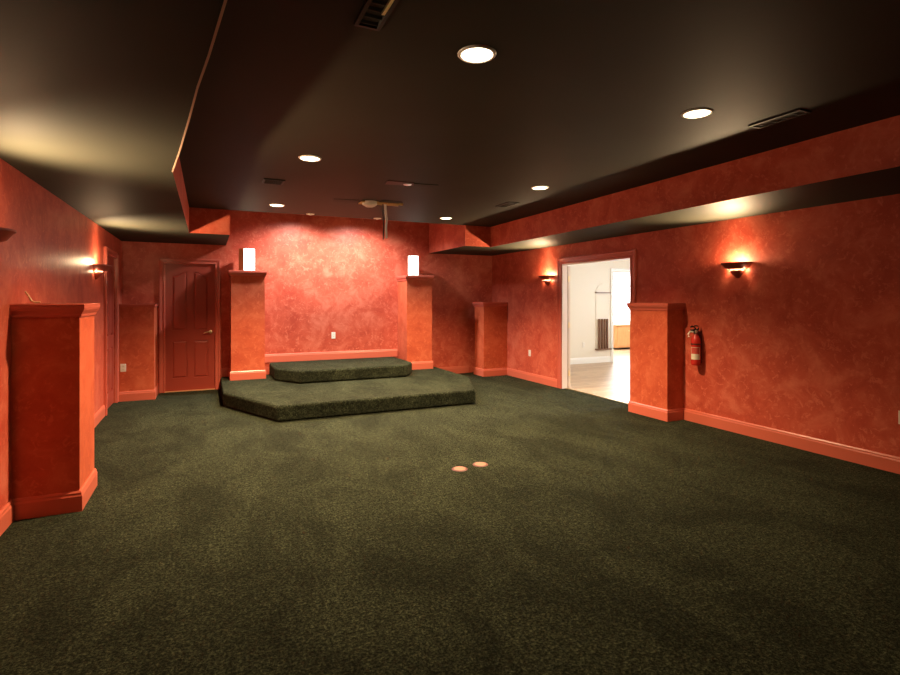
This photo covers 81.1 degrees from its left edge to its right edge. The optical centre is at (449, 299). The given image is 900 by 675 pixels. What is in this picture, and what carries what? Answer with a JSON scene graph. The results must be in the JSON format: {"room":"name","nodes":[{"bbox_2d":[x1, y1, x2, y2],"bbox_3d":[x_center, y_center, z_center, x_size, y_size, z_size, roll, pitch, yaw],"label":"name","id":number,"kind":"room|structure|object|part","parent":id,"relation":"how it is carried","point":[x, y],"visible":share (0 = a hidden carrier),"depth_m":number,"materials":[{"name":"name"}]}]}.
{"room":"home theater room","nodes":[
{"label":"home theater room","id":0,"kind":"room"},
{"bbox_2d":[0,158,121,509],"bbox_3d":[-2.599,-0.045,2.588,0.170,3.050,12.080,0,0,-25],"label":"wall","id":1,"kind":"structure","parent":0,"point":[54,248],"depth_m":4.14,"materials":[{"name":"red paint"}]},
{"bbox_2d":[0,500,13,535],"bbox_3d":[-1.452,1.410,0.331,0.018,0.140,7.020,0,0,-25],"label":"baseboard","id":2,"kind":"structure","parent":1,"relation":"attached to","point":[7,512],"depth_m":3.40,"materials":[{"name":"brown paint"}]},
{"bbox_2d":[0,227,16,241],"bbox_3d":[-2.620,-0.318,3.041,0.173,0.174,0.344,0,0,-25],"label":"wall sconce","id":3,"kind":"object","parent":1,"relation":"attached to","point":[5,233],"visible":1,"depth_m":3.03,"materials":[{"name":"red metal"}]},
{"bbox_2d":[94,405,104,427],"bbox_3d":[-3.773,1.410,5.353,0.018,0.140,2.925,0,0,-25],"label":"baseboard","id":4,"kind":"structure","parent":1,"relation":"attached to","point":[99,415],"depth_m":6.33,"materials":[{"name":"brown paint"}]},
{"bbox_2d":[92,264,112,279],"bbox_3d":[-4.089,-0.318,6.218,0.173,0.174,0.344,0,0,-25],"label":"wall sconce","id":5,"kind":"object","parent":1,"relation":"attached to","point":[98,269],"visible":1,"depth_m":6.13,"materials":[{"name":"brown metal"}]},
{"bbox_3d":[-4.089,-0.360,6.218,0.173,0.090,0.344,0,0,-25],"label":"lamp shade","id":6,"kind":"part","parent":5,"relation":"part of","materials":[{"name":"red wood"}]},
{"bbox_2d":[104,247,118,415],"bbox_3d":[-4.615,0.405,7.137,0.086,2.150,1.010,0,0,-25],"label":"door","id":7,"kind":"structure","parent":1,"relation":"in","point":[108,275],"depth_m":7.26,"materials":[{"name":"red wood"}]},
{"bbox_2d":[122,210,491,388],"bbox_3d":[-2.130,-0.045,9.553,6.826,3.050,0.170,0,0,-25],"label":"wall","id":8,"kind":"structure","parent":0,"point":[325,275],"depth_m":9.47,"materials":[{"name":"red paint"}]},
{"bbox_2d":[159,258,219,392],"bbox_3d":[-4.205,0.414,8.525,0.885,2.131,0.134,0,0,-25],"label":"door","id":9,"kind":"structure","parent":8,"relation":"in","point":[189,289],"depth_m":8.51,"materials":[{"name":"red wood"}]},
{"bbox_2d":[221,368,228,376],"bbox_3d":[-3.720,1.210,8.714,0.130,0.140,0.018,0,0,-25],"label":"baseboard","id":10,"kind":"structure","parent":8,"relation":"attached to","point":[224,371],"depth_m":8.71,"materials":[{"name":"brown paint"}]},
{"bbox_2d":[265,349,397,362],"bbox_3d":[-2.091,1.010,9.468,2.410,0.140,0.018,0,0,-25],"label":"baseboard","id":11,"kind":"structure","parent":8,"relation":"attached to","point":[286,357],"depth_m":9.43,"materials":[{"name":"brown paint"}]},
{"bbox_2d":[438,366,468,372],"bbox_3d":[0.002,1.410,10.435,0.820,0.140,0.018,0,0,-25],"label":"baseboard","id":12,"kind":"structure","parent":8,"relation":"attached to","point":[457,369],"depth_m":10.50,"materials":[{"name":"red paint"}]},
{"bbox_2d":[0,347,899,674],"bbox_3d":[3.233,1.540,7.141,14.538,0.120,15.750,0,0,-25],"label":"floor","id":13,"kind":"structure","parent":0,"point":[596,536],"depth_m":3.11,"materials":[{"name":"green carpet"}]},
{"bbox_2d":[10,303,99,520],"bbox_3d":[-2.863,0.755,3.855,0.414,1.450,0.598,0,0,-25],"label":"column","id":14,"kind":"structure","parent":13,"relation":"on","point":[53,472],"depth_m":3.62,"materials":[{"name":"red paint"}]},
{"bbox_2d":[25,291,40,302],"bbox_3d":[-2.916,-0.014,3.676,0.089,0.086,0.014,0,0,-25],"label":"stub","id":15,"kind":"object","parent":14,"relation":"on","point":[27,294],"visible":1,"depth_m":3.67,"materials":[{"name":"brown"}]},
{"bbox_3d":[-2.870,1.410,3.851,0.398,0.140,0.566,0,0,-25],"label":"moulding","id":16,"kind":"part","parent":14,"relation":"part of","materials":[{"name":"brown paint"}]},
{"bbox_3d":[-2.863,0.076,3.855,0.414,0.092,0.598,0,0,-25],"label":"cap moulding","id":17,"kind":"part","parent":14,"relation":"part of","materials":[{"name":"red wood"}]},
{"bbox_2d":[119,304,158,401],"bbox_3d":[-4.709,0.775,7.949,0.498,1.410,0.578,0,0,-25],"label":"column","id":18,"kind":"structure","parent":13,"relation":"on","point":[137,322],"depth_m":7.71,"materials":[{"name":"red paint"}]},
{"bbox_2d":[120,364,125,371],"bbox_3d":[-4.739,0.995,7.631,0.072,0.116,0.009,0,0,-25],"label":"outlet plate","id":19,"kind":"object","parent":18,"relation":"attached to","point":[122,366],"visible":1,"depth_m":7.63,"materials":[{"name":"beige plastic"}]},
{"bbox_3d":[-4.709,0.093,7.949,0.498,0.046,0.578,0,0,-25],"label":"cap moulding","id":20,"kind":"part","parent":18,"relation":"part of","materials":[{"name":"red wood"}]},
{"bbox_3d":[-4.709,1.410,7.949,0.498,0.140,0.578,0,0,-25],"label":"moulding","id":21,"kind":"part","parent":18,"relation":"part of","materials":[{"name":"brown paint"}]},
{"bbox_2d":[220,366,474,421],"bbox_3d":[-1.487,1.380,8.169,3.745,0.200,2.878,0,0,-25],"label":"stage platform","id":22,"kind":"object","parent":13,"relation":"on","point":[269,398],"visible":0.91,"depth_m":7.20,"materials":[{"name":"green carpet"}]},
{"bbox_2d":[228,270,266,380],"bbox_3d":[-3.321,0.412,8.614,0.572,1.735,0.534,0,0,-25],"label":"column","id":23,"kind":"structure","parent":22,"relation":"on","point":[247,288],"depth_m":8.40,"materials":[{"name":"red paint"}]},
{"bbox_2d":[239,248,254,270],"bbox_3d":[-3.290,-0.641,8.580,0.219,0.370,0.200,0,0,30],"label":"lamp","id":24,"kind":"object","parent":23,"relation":"on","point":[246,256],"visible":0.84,"depth_m":8.50,"materials":[{"name":"beige metal"}]},
{"bbox_3d":[-3.240,-0.641,8.552,0.094,0.354,0.188,0,0,30],"label":"lamp shade","id":25,"kind":"part","parent":24,"relation":"part of","materials":[{"name":"beige"}]},
{"bbox_3d":[-3.321,-0.409,8.614,0.572,0.092,0.534,0,0,-25],"label":"cap moulding","id":26,"kind":"part","parent":23,"relation":"part of","materials":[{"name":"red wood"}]},
{"bbox_3d":[-3.325,1.210,8.622,0.540,0.140,0.518,0,0,-25],"label":"moulding","id":27,"kind":"part","parent":23,"relation":"part of","materials":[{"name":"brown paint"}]},
{"bbox_2d":[269,357,411,383],"bbox_3d":[-1.801,1.180,8.883,2.245,0.200,1.318,0,0,-25],"label":"step","id":28,"kind":"structure","parent":22,"relation":"on","point":[314,371],"depth_m":8.44,"materials":[{"name":"green carpet"}]},
{"bbox_2d":[396,275,433,369],"bbox_3d":[-0.655,0.422,9.847,0.563,1.715,0.534,0,0,-25],"label":"column","id":29,"kind":"structure","parent":22,"relation":"on","point":[414,291],"depth_m":9.64,"materials":[{"name":"red paint"}]},
{"bbox_2d":[408,256,418,274],"bbox_3d":[-0.681,-0.621,9.787,0.200,0.370,0.219,0,0,-4],"label":"lamp","id":30,"kind":"object","parent":29,"relation":"on","point":[413,261],"visible":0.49,"depth_m":9.70,"materials":[{"name":"white glass"}]},
{"bbox_3d":[-0.655,-0.389,9.847,0.563,0.092,0.534,0,0,-25],"label":"cap moulding","id":31,"kind":"part","parent":29,"relation":"part of","materials":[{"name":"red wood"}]},
{"bbox_3d":[-0.658,1.210,9.854,0.531,0.140,0.518,0,0,-25],"label":"moulding","id":32,"kind":"part","parent":29,"relation":"part of","materials":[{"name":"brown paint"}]},
{"bbox_2d":[452,466,467,471],"bbox_3d":[0.084,1.477,4.589,0.140,0.006,0.140,0,0,-25],"label":"floor outlet cover","id":33,"kind":"object","parent":13,"relation":"on","point":[457,468],"visible":1,"depth_m":4.58,"materials":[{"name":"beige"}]},
{"bbox_3d":[0.084,1.475,4.589,0.108,0.003,0.108,0,0,-25],"label":"plate","id":34,"kind":"part","parent":33,"relation":"part of","materials":[{"name":"brown metal"}]},
{"bbox_2d":[473,462,487,466],"bbox_3d":[0.272,1.477,4.714,0.140,0.006,0.140,0,0,-25],"label":"floor outlet cover","id":35,"kind":"object","parent":13,"relation":"on","point":[477,464],"visible":1,"depth_m":4.69,"materials":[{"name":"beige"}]},
{"bbox_3d":[0.272,1.475,4.714,0.108,0.003,0.108,0,0,-25],"label":"plate","id":36,"kind":"part","parent":35,"relation":"part of","materials":[{"name":"brown metal"}]},
{"bbox_2d":[472,302,507,376],"bbox_3d":[0.790,0.767,10.349,0.557,1.425,0.443,0,0,-25],"label":"column","id":37,"kind":"structure","parent":13,"relation":"on","point":[490,317],"depth_m":10.19,"materials":[{"name":"red paint"}]},
{"bbox_3d":[0.790,0.101,10.349,0.557,0.092,0.443,0,0,-25],"label":"cap moulding","id":38,"kind":"part","parent":37,"relation":"part of","materials":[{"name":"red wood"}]},
{"bbox_3d":[0.797,1.410,10.352,0.541,0.140,0.411,0,0,-25],"label":"moulding","id":39,"kind":"part","parent":37,"relation":"part of","materials":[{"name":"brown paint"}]},
{"bbox_2d":[614,323,629,347],"bbox_3d":[5.470,1.083,15.931,1.660,0.675,0.610,0,0,-25],"label":"base cabinet","id":40,"kind":"object","parent":13,"relation":"on","point":[621,331],"visible":0.29,"depth_m":15.43,"materials":[{"name":"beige wood"}]},
{"bbox_3d":[5.104,1.095,15.460,0.480,0.570,0.018,0,0,-25],"label":"door","id":41,"kind":"part","parent":40,"relation":"part of","materials":[{"name":"orange wood"}]},
{"bbox_2d":[626,303,685,421],"bbox_3d":[2.613,0.762,6.708,0.304,1.435,0.683,0,0,-25],"label":"column","id":42,"kind":"structure","parent":13,"relation":"on","point":[656,329],"depth_m":6.53,"materials":[{"name":"red paint"}]},
{"bbox_3d":[2.613,0.091,6.708,0.304,0.092,0.683,0,0,-25],"label":"cap moulding","id":43,"kind":"part","parent":42,"relation":"part of","materials":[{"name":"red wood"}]},
{"bbox_3d":[2.620,1.410,6.711,0.288,0.140,0.651,0,0,-25],"label":"moulding","id":44,"kind":"part","parent":42,"relation":"part of","materials":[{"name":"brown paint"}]},
{"bbox_2d":[179,0,899,226],"bbox_3d":[0.440,-1.465,3.993,6.826,0.450,12.380,0,0,-25],"label":"ceiling","id":45,"kind":"structure","parent":0,"point":[582,100],"depth_m":3.22,"materials":[{"name":"paint"}]},
{"bbox_2d":[0,0,229,244],"bbox_3d":[-1.769,-1.232,2.972,1.658,0.675,12.080,0,0,-25],"label":"soffit","id":46,"kind":"structure","parent":45,"relation":"attached to","point":[96,96],"depth_m":2.42,"materials":[{"name":"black paint"}]},
{"bbox_2d":[172,0,226,171],"bbox_3d":[-0.199,-0.899,0.769,0.041,0.016,6.795,0,0,-31],"label":"trim","id":47,"kind":"structure","parent":46,"relation":"attached to","point":[225,1],"depth_m":2.04,"materials":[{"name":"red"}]},
{"bbox_2d":[262,178,284,184],"bbox_3d":[-1.855,-1.234,5.532,0.210,0.012,0.220,0,0,-25],"label":"ceiling vent","id":48,"kind":"object","parent":45,"relation":"in","point":[265,180],"visible":1,"depth_m":5.51,"materials":[{"name":"black metal"}]},
{"bbox_2d":[269,204,284,206],"bbox_3d":[-2.276,-1.235,6.924,0.198,0.010,0.198,0,0,-25],"label":"recessed light","id":49,"kind":"object","parent":45,"relation":"in","point":[274,205],"visible":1,"depth_m":6.91,"materials":[{"name":"beige glass"}]},
{"bbox_2d":[298,155,321,161],"bbox_3d":[-1.229,-1.235,4.621,0.198,0.010,0.198,0,0,-25],"label":"recessed light","id":50,"kind":"object","parent":45,"relation":"in","point":[311,158],"visible":1,"depth_m":4.60,"materials":[{"name":"beige glass"}]},
{"bbox_2d":[333,199,402,239],"bbox_3d":[-1.047,-1.005,6.710,0.890,0.471,0.420,0,0,-25],"label":"ceiling fan","id":51,"kind":"object","parent":45,"relation":"attached to","point":[367,203],"depth_m":6.71,"materials":[{"name":"black metal"}]},
{"bbox_2d":[354,0,398,30],"bbox_3d":[-0.274,-1.229,2.165,0.120,0.022,0.500,0,0,-25],"label":"ceiling vent","id":52,"kind":"object","parent":45,"relation":"in","point":[373,15],"visible":1,"depth_m":2.27,"materials":[{"name":"black metal"}]},
{"bbox_2d":[385,180,437,186],"bbox_3d":[-0.406,-1.234,5.653,0.567,0.013,0.182,0,0,-17],"label":"ceiling fan","id":53,"kind":"object","parent":45,"relation":"attached to","point":[389,182],"depth_m":5.65,"materials":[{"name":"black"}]},
{"bbox_3d":[-0.527,-1.237,5.611,0.306,0.006,0.182,0,0,-15],"label":"maroon panel","id":54,"kind":"part","parent":53,"relation":"part of","materials":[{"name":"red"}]},
{"bbox_3d":[-0.273,-1.238,5.724,0.273,0.005,0.122,0,0,-16],"label":"brown panel","id":55,"kind":"part","parent":53,"relation":"part of","materials":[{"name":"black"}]},
{"bbox_2d":[457,45,496,63],"bbox_3d":[0.136,-1.235,2.661,0.198,0.010,0.198,0,0,-25],"label":"recessed light","id":56,"kind":"object","parent":45,"relation":"in","point":[474,54],"visible":1,"depth_m":2.65,"materials":[{"name":"white glass"}]},
{"bbox_2d":[495,202,518,206],"bbox_3d":[0.747,-1.234,6.867,0.160,0.012,0.340,0,0,-25],"label":"ceiling vent","id":57,"kind":"object","parent":45,"relation":"in","point":[507,204],"visible":1,"depth_m":6.85,"materials":[{"name":"black metal"}]},
{"bbox_2d":[531,186,548,189],"bbox_3d":[0.999,-1.235,5.840,0.198,0.010,0.198,0,0,-25],"label":"recessed light","id":58,"kind":"object","parent":45,"relation":"in","point":[533,187],"visible":1,"depth_m":5.81,"materials":[{"name":"beige glass"}]},
{"bbox_2d":[429,115,899,255],"bbox_3d":[2.763,-1.232,5.067,1.408,0.675,12.080,0,0,-25],"label":"soffit","id":59,"kind":"structure","parent":45,"relation":"attached to","point":[861,162],"depth_m":5.02,"materials":[{"name":"red paint"}]},
{"bbox_2d":[681,108,713,118],"bbox_3d":[1.644,-1.235,3.504,0.198,0.010,0.198,0,0,-25],"label":"recessed light","id":60,"kind":"object","parent":45,"relation":"in","point":[695,113],"visible":1,"depth_m":3.49,"materials":[{"name":"beige glass"}]},
{"bbox_2d":[748,109,810,128],"bbox_3d":[2.254,-1.234,3.609,0.120,0.012,0.360,0,0,-25],"label":"ceiling vent","id":61,"kind":"object","parent":45,"relation":"in","point":[799,112],"visible":1,"depth_m":3.59,"materials":[{"name":"black metal"}]},
{"bbox_2d":[567,259,629,357],"bbox_3d":[3.250,0.170,12.260,5.312,2.620,0.130,0,0,-25],"label":"wall","id":62,"kind":"structure","parent":0,"point":[585,278],"depth_m":12.14,"materials":[{"name":"beige paint"}]},
{"bbox_2d":[570,356,610,364],"bbox_3d":[2.330,1.410,11.753,3.217,0.140,0.018,0,0,-25],"label":"baseboard","id":63,"kind":"structure","parent":62,"relation":"attached to","point":[585,360],"depth_m":12.17,"materials":[{"name":"white paint"}]},
{"bbox_2d":[595,283,611,349],"bbox_3d":[3.583,0.400,12.293,0.420,1.560,0.090,0,0,-25],"label":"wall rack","id":64,"kind":"object","parent":62,"relation":"attached to","point":[602,292],"visible":1,"depth_m":12.30,"materials":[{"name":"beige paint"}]},
{"bbox_2d":[610,268,629,361],"bbox_3d":[4.300,0.374,12.731,1.172,2.211,0.159,0,0,-25],"label":"door frame","id":65,"kind":"structure","parent":62,"relation":"in","point":[612,270],"depth_m":12.45,"materials":[{"name":"white paint"}]},
{"bbox_2d":[492,194,899,456],"bbox_3d":[3.416,-0.045,5.451,0.100,3.050,12.230,0,0,-25],"label":"wall","id":66,"kind":"structure","parent":0,"point":[806,341],"depth_m":5.43,"materials":[{"name":"red paint"}]},
{"bbox_2d":[507,368,556,387],"bbox_3d":[1.460,1.410,9.541,0.018,0.140,1.625,0,0,-25],"label":"baseboard","id":67,"kind":"structure","parent":66,"relation":"attached to","point":[532,377],"depth_m":9.45,"materials":[{"name":"brown paint"}]},
{"bbox_2d":[538,275,553,285],"bbox_3d":[1.612,-0.318,9.030,0.173,0.174,0.344,0,0,-25],"label":"wall sconce","id":68,"kind":"object","parent":66,"relation":"attached to","point":[547,279],"visible":1,"depth_m":8.96,"materials":[{"name":"brown metal"}]},
{"bbox_3d":[1.612,-0.360,9.030,0.173,0.090,0.344,0,0,-25],"label":"lamp shade","id":69,"kind":"part","parent":68,"relation":"part of","materials":[{"name":"red wood"}]},
{"bbox_2d":[557,249,635,403],"bbox_3d":[2.215,0.400,8.019,0.130,2.162,1.762,0,0,-25],"label":"door frame","id":70,"kind":"structure","parent":66,"relation":"in","point":[562,263],"depth_m":8.71,"materials":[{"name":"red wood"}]},
{"bbox_2d":[567,266,569,386],"bbox_3d":[1.821,0.459,9.113,0.053,2.018,0.795,0,0,-25],"label":"door","id":71,"kind":"structure","parent":70,"relation":"attached to","point":[568,267],"depth_m":8.77,"materials":[{"name":"beige paint"}]},
{"bbox_2d":[687,325,701,365],"bbox_3d":[2.907,0.542,6.239,0.166,0.476,0.111,0,0,2],"label":"fire extinguisher","id":72,"kind":"object","parent":66,"relation":"attached to","point":[696,341],"visible":1,"depth_m":6.21,"materials":[{"name":"red metal"}]},
{"bbox_3d":[2.891,0.608,6.203,0.088,0.075,0.022,0,0,33],"label":"printed panel","id":73,"kind":"part","parent":72,"relation":"part of","materials":[{"name":"red paper"}]},
{"bbox_2d":[721,262,752,277],"bbox_3d":[3.110,-0.318,5.789,0.173,0.174,0.344,0,0,-25],"label":"wall sconce","id":74,"kind":"object","parent":66,"relation":"attached to","point":[737,269],"visible":1,"depth_m":5.75,"materials":[{"name":"brown metal"}]},
{"bbox_3d":[3.110,-0.360,5.789,0.173,0.090,0.344,0,0,-25],"label":"lamp shade","id":75,"kind":"part","parent":74,"relation":"part of","materials":[{"name":"red wood"}]},
{"bbox_2d":[684,408,899,473],"bbox_3d":[4.403,1.410,3.175,0.018,0.140,7.270,0,0,-25],"label":"baseboard","id":76,"kind":"structure","parent":66,"relation":"attached to","point":[882,461],"depth_m":5.19,"materials":[{"name":"brown paint"}]},
{"bbox_3d":[4.576,0.170,15.958,4.500,2.620,0.130,0,0,-25],"label":"wall","id":77,"kind":"structure","parent":0,"visible":0},
{"bbox_2d":[614,273,629,322],"bbox_3d":[5.257,-0.055,16.273,2.400,1.590,0.050,0,0,-25],"label":"window","id":78,"kind":"structure","parent":77,"relation":"in","point":[623,273],"depth_m":16.39,"materials":[{"name":"white paint"}]}
]}

